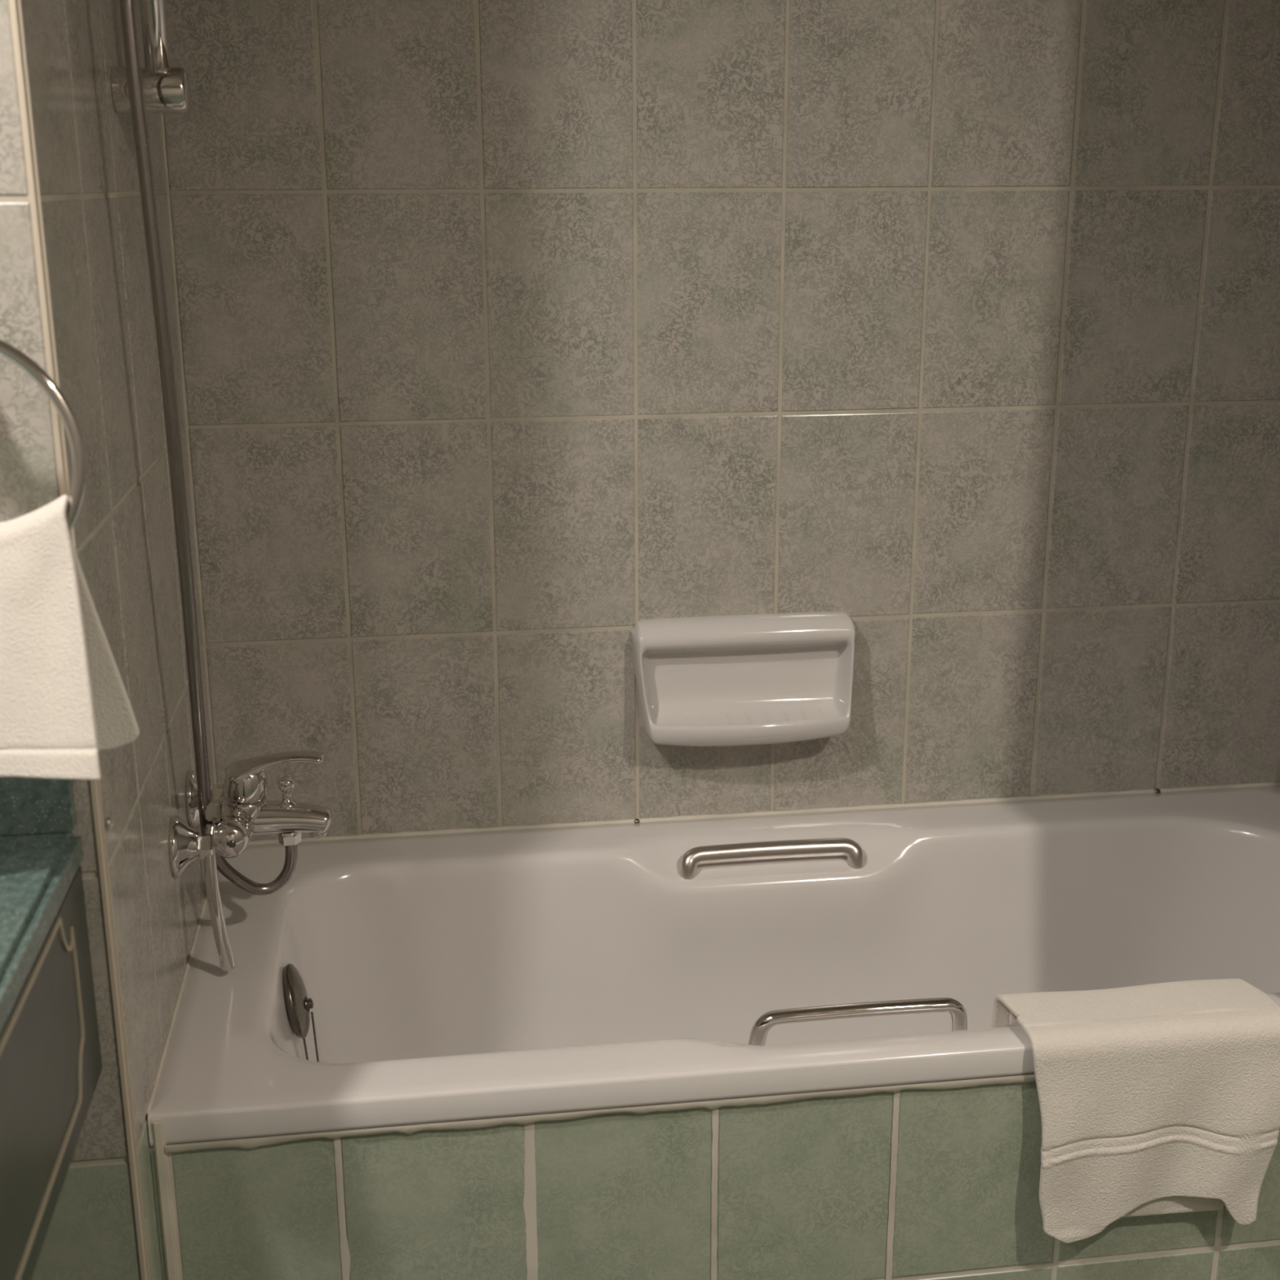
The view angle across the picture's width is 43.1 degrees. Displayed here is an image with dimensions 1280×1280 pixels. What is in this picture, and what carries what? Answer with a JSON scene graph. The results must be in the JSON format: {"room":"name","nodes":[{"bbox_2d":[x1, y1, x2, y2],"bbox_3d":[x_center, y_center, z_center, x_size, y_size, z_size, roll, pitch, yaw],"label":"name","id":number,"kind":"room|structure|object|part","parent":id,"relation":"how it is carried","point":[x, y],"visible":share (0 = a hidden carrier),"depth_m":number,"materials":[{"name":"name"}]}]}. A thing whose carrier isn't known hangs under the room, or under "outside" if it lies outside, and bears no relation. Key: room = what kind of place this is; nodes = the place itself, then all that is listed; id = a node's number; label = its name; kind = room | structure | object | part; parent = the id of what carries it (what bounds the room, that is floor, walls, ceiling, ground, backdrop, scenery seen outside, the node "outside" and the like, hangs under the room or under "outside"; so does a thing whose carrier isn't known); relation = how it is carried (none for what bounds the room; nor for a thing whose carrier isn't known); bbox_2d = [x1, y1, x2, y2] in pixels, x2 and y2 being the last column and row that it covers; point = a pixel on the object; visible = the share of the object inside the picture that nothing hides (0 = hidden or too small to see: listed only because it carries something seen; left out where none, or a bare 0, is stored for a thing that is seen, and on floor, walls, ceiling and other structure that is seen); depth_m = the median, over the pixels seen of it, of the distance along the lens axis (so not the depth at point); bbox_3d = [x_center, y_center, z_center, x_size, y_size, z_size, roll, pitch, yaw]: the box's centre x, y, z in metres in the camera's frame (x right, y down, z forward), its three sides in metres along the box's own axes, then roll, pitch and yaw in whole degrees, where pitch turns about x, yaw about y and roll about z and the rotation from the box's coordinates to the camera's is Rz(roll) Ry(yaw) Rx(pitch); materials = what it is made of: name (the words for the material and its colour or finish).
{"room":"bathroom","nodes":[
{"label":"bathroom","id":0,"kind":"room"},
{"bbox_2d":[0,0,140,1279],"bbox_3d":[-0.861,-0.173,1.711,0.634,2.394,0.766,-2,16,-8],"label":"wall pier","id":1,"kind":"object","parent":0,"point":[91,1235],"visible":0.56,"depth_m":1.45,"materials":[{"name":"beige tile"}]},
{"bbox_2d":[0,339,86,533],"bbox_3d":[-0.557,-0.163,1.313,0.218,0.244,0.086,-2,16,-8],"label":"towel ring","id":2,"kind":"object","parent":1,"relation":"attached to","point":[37,373],"visible":0.77,"depth_m":1.29,"materials":[{"name":"silver metal"}]},
{"bbox_2d":[0,494,139,780],"bbox_3d":[-0.561,0.007,1.314,0.265,0.244,0.122,-2,16,-8],"label":"hand towel","id":3,"kind":"object","parent":2,"relation":"hanging from","point":[64,701],"visible":1,"depth_m":1.30,"materials":[{"name":"white fabric"}]},
{"bbox_2d":[21,0,214,1279],"bbox_3d":[-0.601,-0.186,1.753,0.121,2.394,0.766,-2,16,-8],"label":"wall","id":4,"kind":"structure","parent":0,"point":[105,335],"depth_m":1.64,"materials":[{"name":"beige tile"}]},
{"bbox_2d":[8,0,150,1279],"bbox_3d":[-0.491,-0.101,1.388,0.010,2.360,0.010,-2,16,-8],"label":"trim","id":5,"kind":"structure","parent":4,"relation":"attached to","point":[33,197],"depth_m":1.38,"materials":[{"name":"beige"}]},
{"bbox_2d":[105,816,113,829],"bbox_3d":[-0.487,0.168,1.486,0.006,0.012,0.012,-2,16,-8],"label":"stud","id":6,"kind":"object","parent":4,"relation":"attached to","point":[108,820],"visible":1,"depth_m":1.48,"materials":[{"name":"silver metal"}]},
{"bbox_2d":[111,0,191,114],"bbox_3d":[-0.510,-0.865,1.603,0.078,0.654,0.074,-2,16,-8],"label":"shower rail","id":7,"kind":"object","parent":4,"relation":"attached to","point":[166,88],"visible":0.91,"depth_m":1.68,"materials":[{"name":"silver metal"}]},
{"bbox_2d":[146,893,207,1115],"bbox_3d":[-0.543,0.383,1.953,0.006,0.005,0.686,-2,16,-8],"label":"trim","id":8,"kind":"structure","parent":4,"relation":"attached to","point":[186,970],"depth_m":1.82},
{"bbox_2d":[160,114,217,784],"bbox_3d":[-0.596,-0.572,2.035,0.007,1.785,0.007,-2,16,-8],"label":"trim","id":9,"kind":"structure","parent":4,"relation":"attached to","point":[167,191],"depth_m":2.12,"materials":[{"name":"grey metal"}]},
{"bbox_2d":[168,750,332,970],"bbox_3d":[-0.462,0.248,1.964,0.177,0.231,0.224,-2,16,-8],"label":"mixer","id":10,"kind":"object","parent":4,"relation":"attached to","point":[239,808],"visible":0.99,"depth_m":1.92,"materials":[{"name":"silver metal"}]},
{"bbox_2d":[118,0,297,895],"bbox_3d":[-0.486,-0.322,1.715,0.082,1.358,0.219,4,16,14],"label":"shower hose","id":11,"kind":"object","parent":10,"relation":"attached to","point":[127,8],"visible":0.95,"depth_m":1.68,"materials":[{"name":"silver metal"}]},
{"bbox_3d":[-0.474,0.168,1.941,0.054,0.046,0.053,-2,16,-8],"label":"lever","id":12,"kind":"part","parent":10,"relation":"part of","materials":[{"name":"silver metal"}]},
{"bbox_3d":[-0.438,0.152,1.942,0.119,0.034,0.051,-2,16,-8],"label":"blade","id":13,"kind":"part","parent":10,"relation":"part of","materials":[{"name":"silver metal"}]},
{"bbox_3d":[-0.426,0.183,1.953,0.023,0.040,0.023,-2,16,-8],"label":"diverter knob","id":14,"kind":"part","parent":10,"relation":"part of","materials":[{"name":"silver metal"}]},
{"bbox_3d":[-0.428,0.214,1.961,0.108,0.046,0.049,-2,16,-8],"label":"spout","id":15,"kind":"part","parent":10,"relation":"part of","materials":[{"name":"silver metal"}]},
{"bbox_2d":[163,0,1279,841],"bbox_3d":[0.189,-0.356,2.279,1.640,2.360,0.121,-2,16,-8],"label":"wall","id":16,"kind":"structure","parent":0,"point":[517,336],"depth_m":2.21,"materials":[{"name":"beige tile"}]},
{"bbox_2d":[631,612,855,746],"bbox_3d":[0.153,0.064,2.287,0.323,0.184,0.082,-2,16,-8],"label":"soap dish","id":17,"kind":"object","parent":16,"relation":"attached to","point":[738,680],"visible":1,"depth_m":2.30,"materials":[{"name":"white ceramic"}]},
{"bbox_2d":[248,782,1279,844],"bbox_3d":[0.198,0.256,2.388,1.592,0.010,0.012,-2,16,-8],"label":"trim","id":18,"kind":"structure","parent":16,"relation":"attached to","point":[1273,784],"depth_m":2.38,"materials":[{"name":"white plastic"}]},
{"bbox_3d":[0.088,1.245,1.143,2.440,0.100,3.120,-2,16,-8],"label":"floor","id":19,"kind":"structure","parent":0,"visible":0},
{"bbox_2d":[0,777,102,1279],"bbox_3d":[-0.713,0.750,0.955,0.600,0.962,1.214,-2,16,-8],"label":"vanity unit","id":20,"kind":"object","parent":19,"relation":"on","point":[51,1062],"visible":0.94,"depth_m":1.32,"materials":[{"name":"green laminate"}]},
{"bbox_2d":[0,831,83,1034],"bbox_3d":[-0.714,0.360,0.844,0.600,0.037,1.214,-2,16,-8],"label":"countertop","id":21,"kind":"structure","parent":20,"relation":"on","point":[37,871],"depth_m":1.33,"materials":[{"name":"green stone"}]},
{"bbox_2d":[147,785,1279,1279],"bbox_3d":[0.248,0.619,2.132,1.596,0.589,0.696,-2,16,-8],"label":"bathtub","id":22,"kind":"object","parent":19,"relation":"on","point":[755,1047],"visible":0.94,"depth_m":1.85,"materials":[{"name":"ceramic"}]},
{"bbox_3d":[-0.421,0.442,1.985,0.028,0.091,0.093,-2,16,-8],"label":"overflow plate","id":23,"kind":"part","parent":22,"relation":"part of","materials":[{"name":"silver metal"}]},
{"bbox_3d":[-0.412,0.517,2.004,0.009,0.064,0.003,3,16,11],"label":"chain","id":24,"kind":"part","parent":22,"relation":"part of","materials":[{"name":"silver metal"}]},
{"bbox_3d":[-0.406,0.447,1.984,0.012,0.020,0.020,-2,16,-8],"label":"knob","id":25,"kind":"part","parent":22,"relation":"part of","materials":[{"name":"silver metal"}]},
{"bbox_3d":[-0.399,0.502,1.996,0.008,0.096,0.003,4,16,13],"label":"chain","id":26,"kind":"part","parent":22,"relation":"part of","materials":[{"name":"silver metal"}]},
{"bbox_3d":[0.294,0.726,1.828,1.596,0.524,0.034,-2,16,-8],"label":"bath panel","id":27,"kind":"part","parent":22,"relation":"part of","materials":[{"name":"tile"}]},
{"bbox_3d":[0.187,0.308,2.295,0.271,0.044,0.032,-2,16,-8],"label":"grab handle","id":28,"kind":"part","parent":22,"relation":"part of","materials":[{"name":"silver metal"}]},
{"bbox_3d":[0.247,0.434,1.817,0.258,0.063,0.027,-2,16,-8],"label":"grab handle","id":29,"kind":"part","parent":22,"relation":"part of","materials":[{"name":"silver metal"}]},
{"bbox_2d":[991,978,1279,1243],"bbox_3d":[0.560,0.524,1.824,0.304,0.244,0.140,-2,16,-8],"label":"bath towel","id":30,"kind":"object","parent":22,"relation":"hanging from","point":[1159,1098],"visible":0.94,"depth_m":1.77,"materials":[{"name":"white fabric"}]}
]}

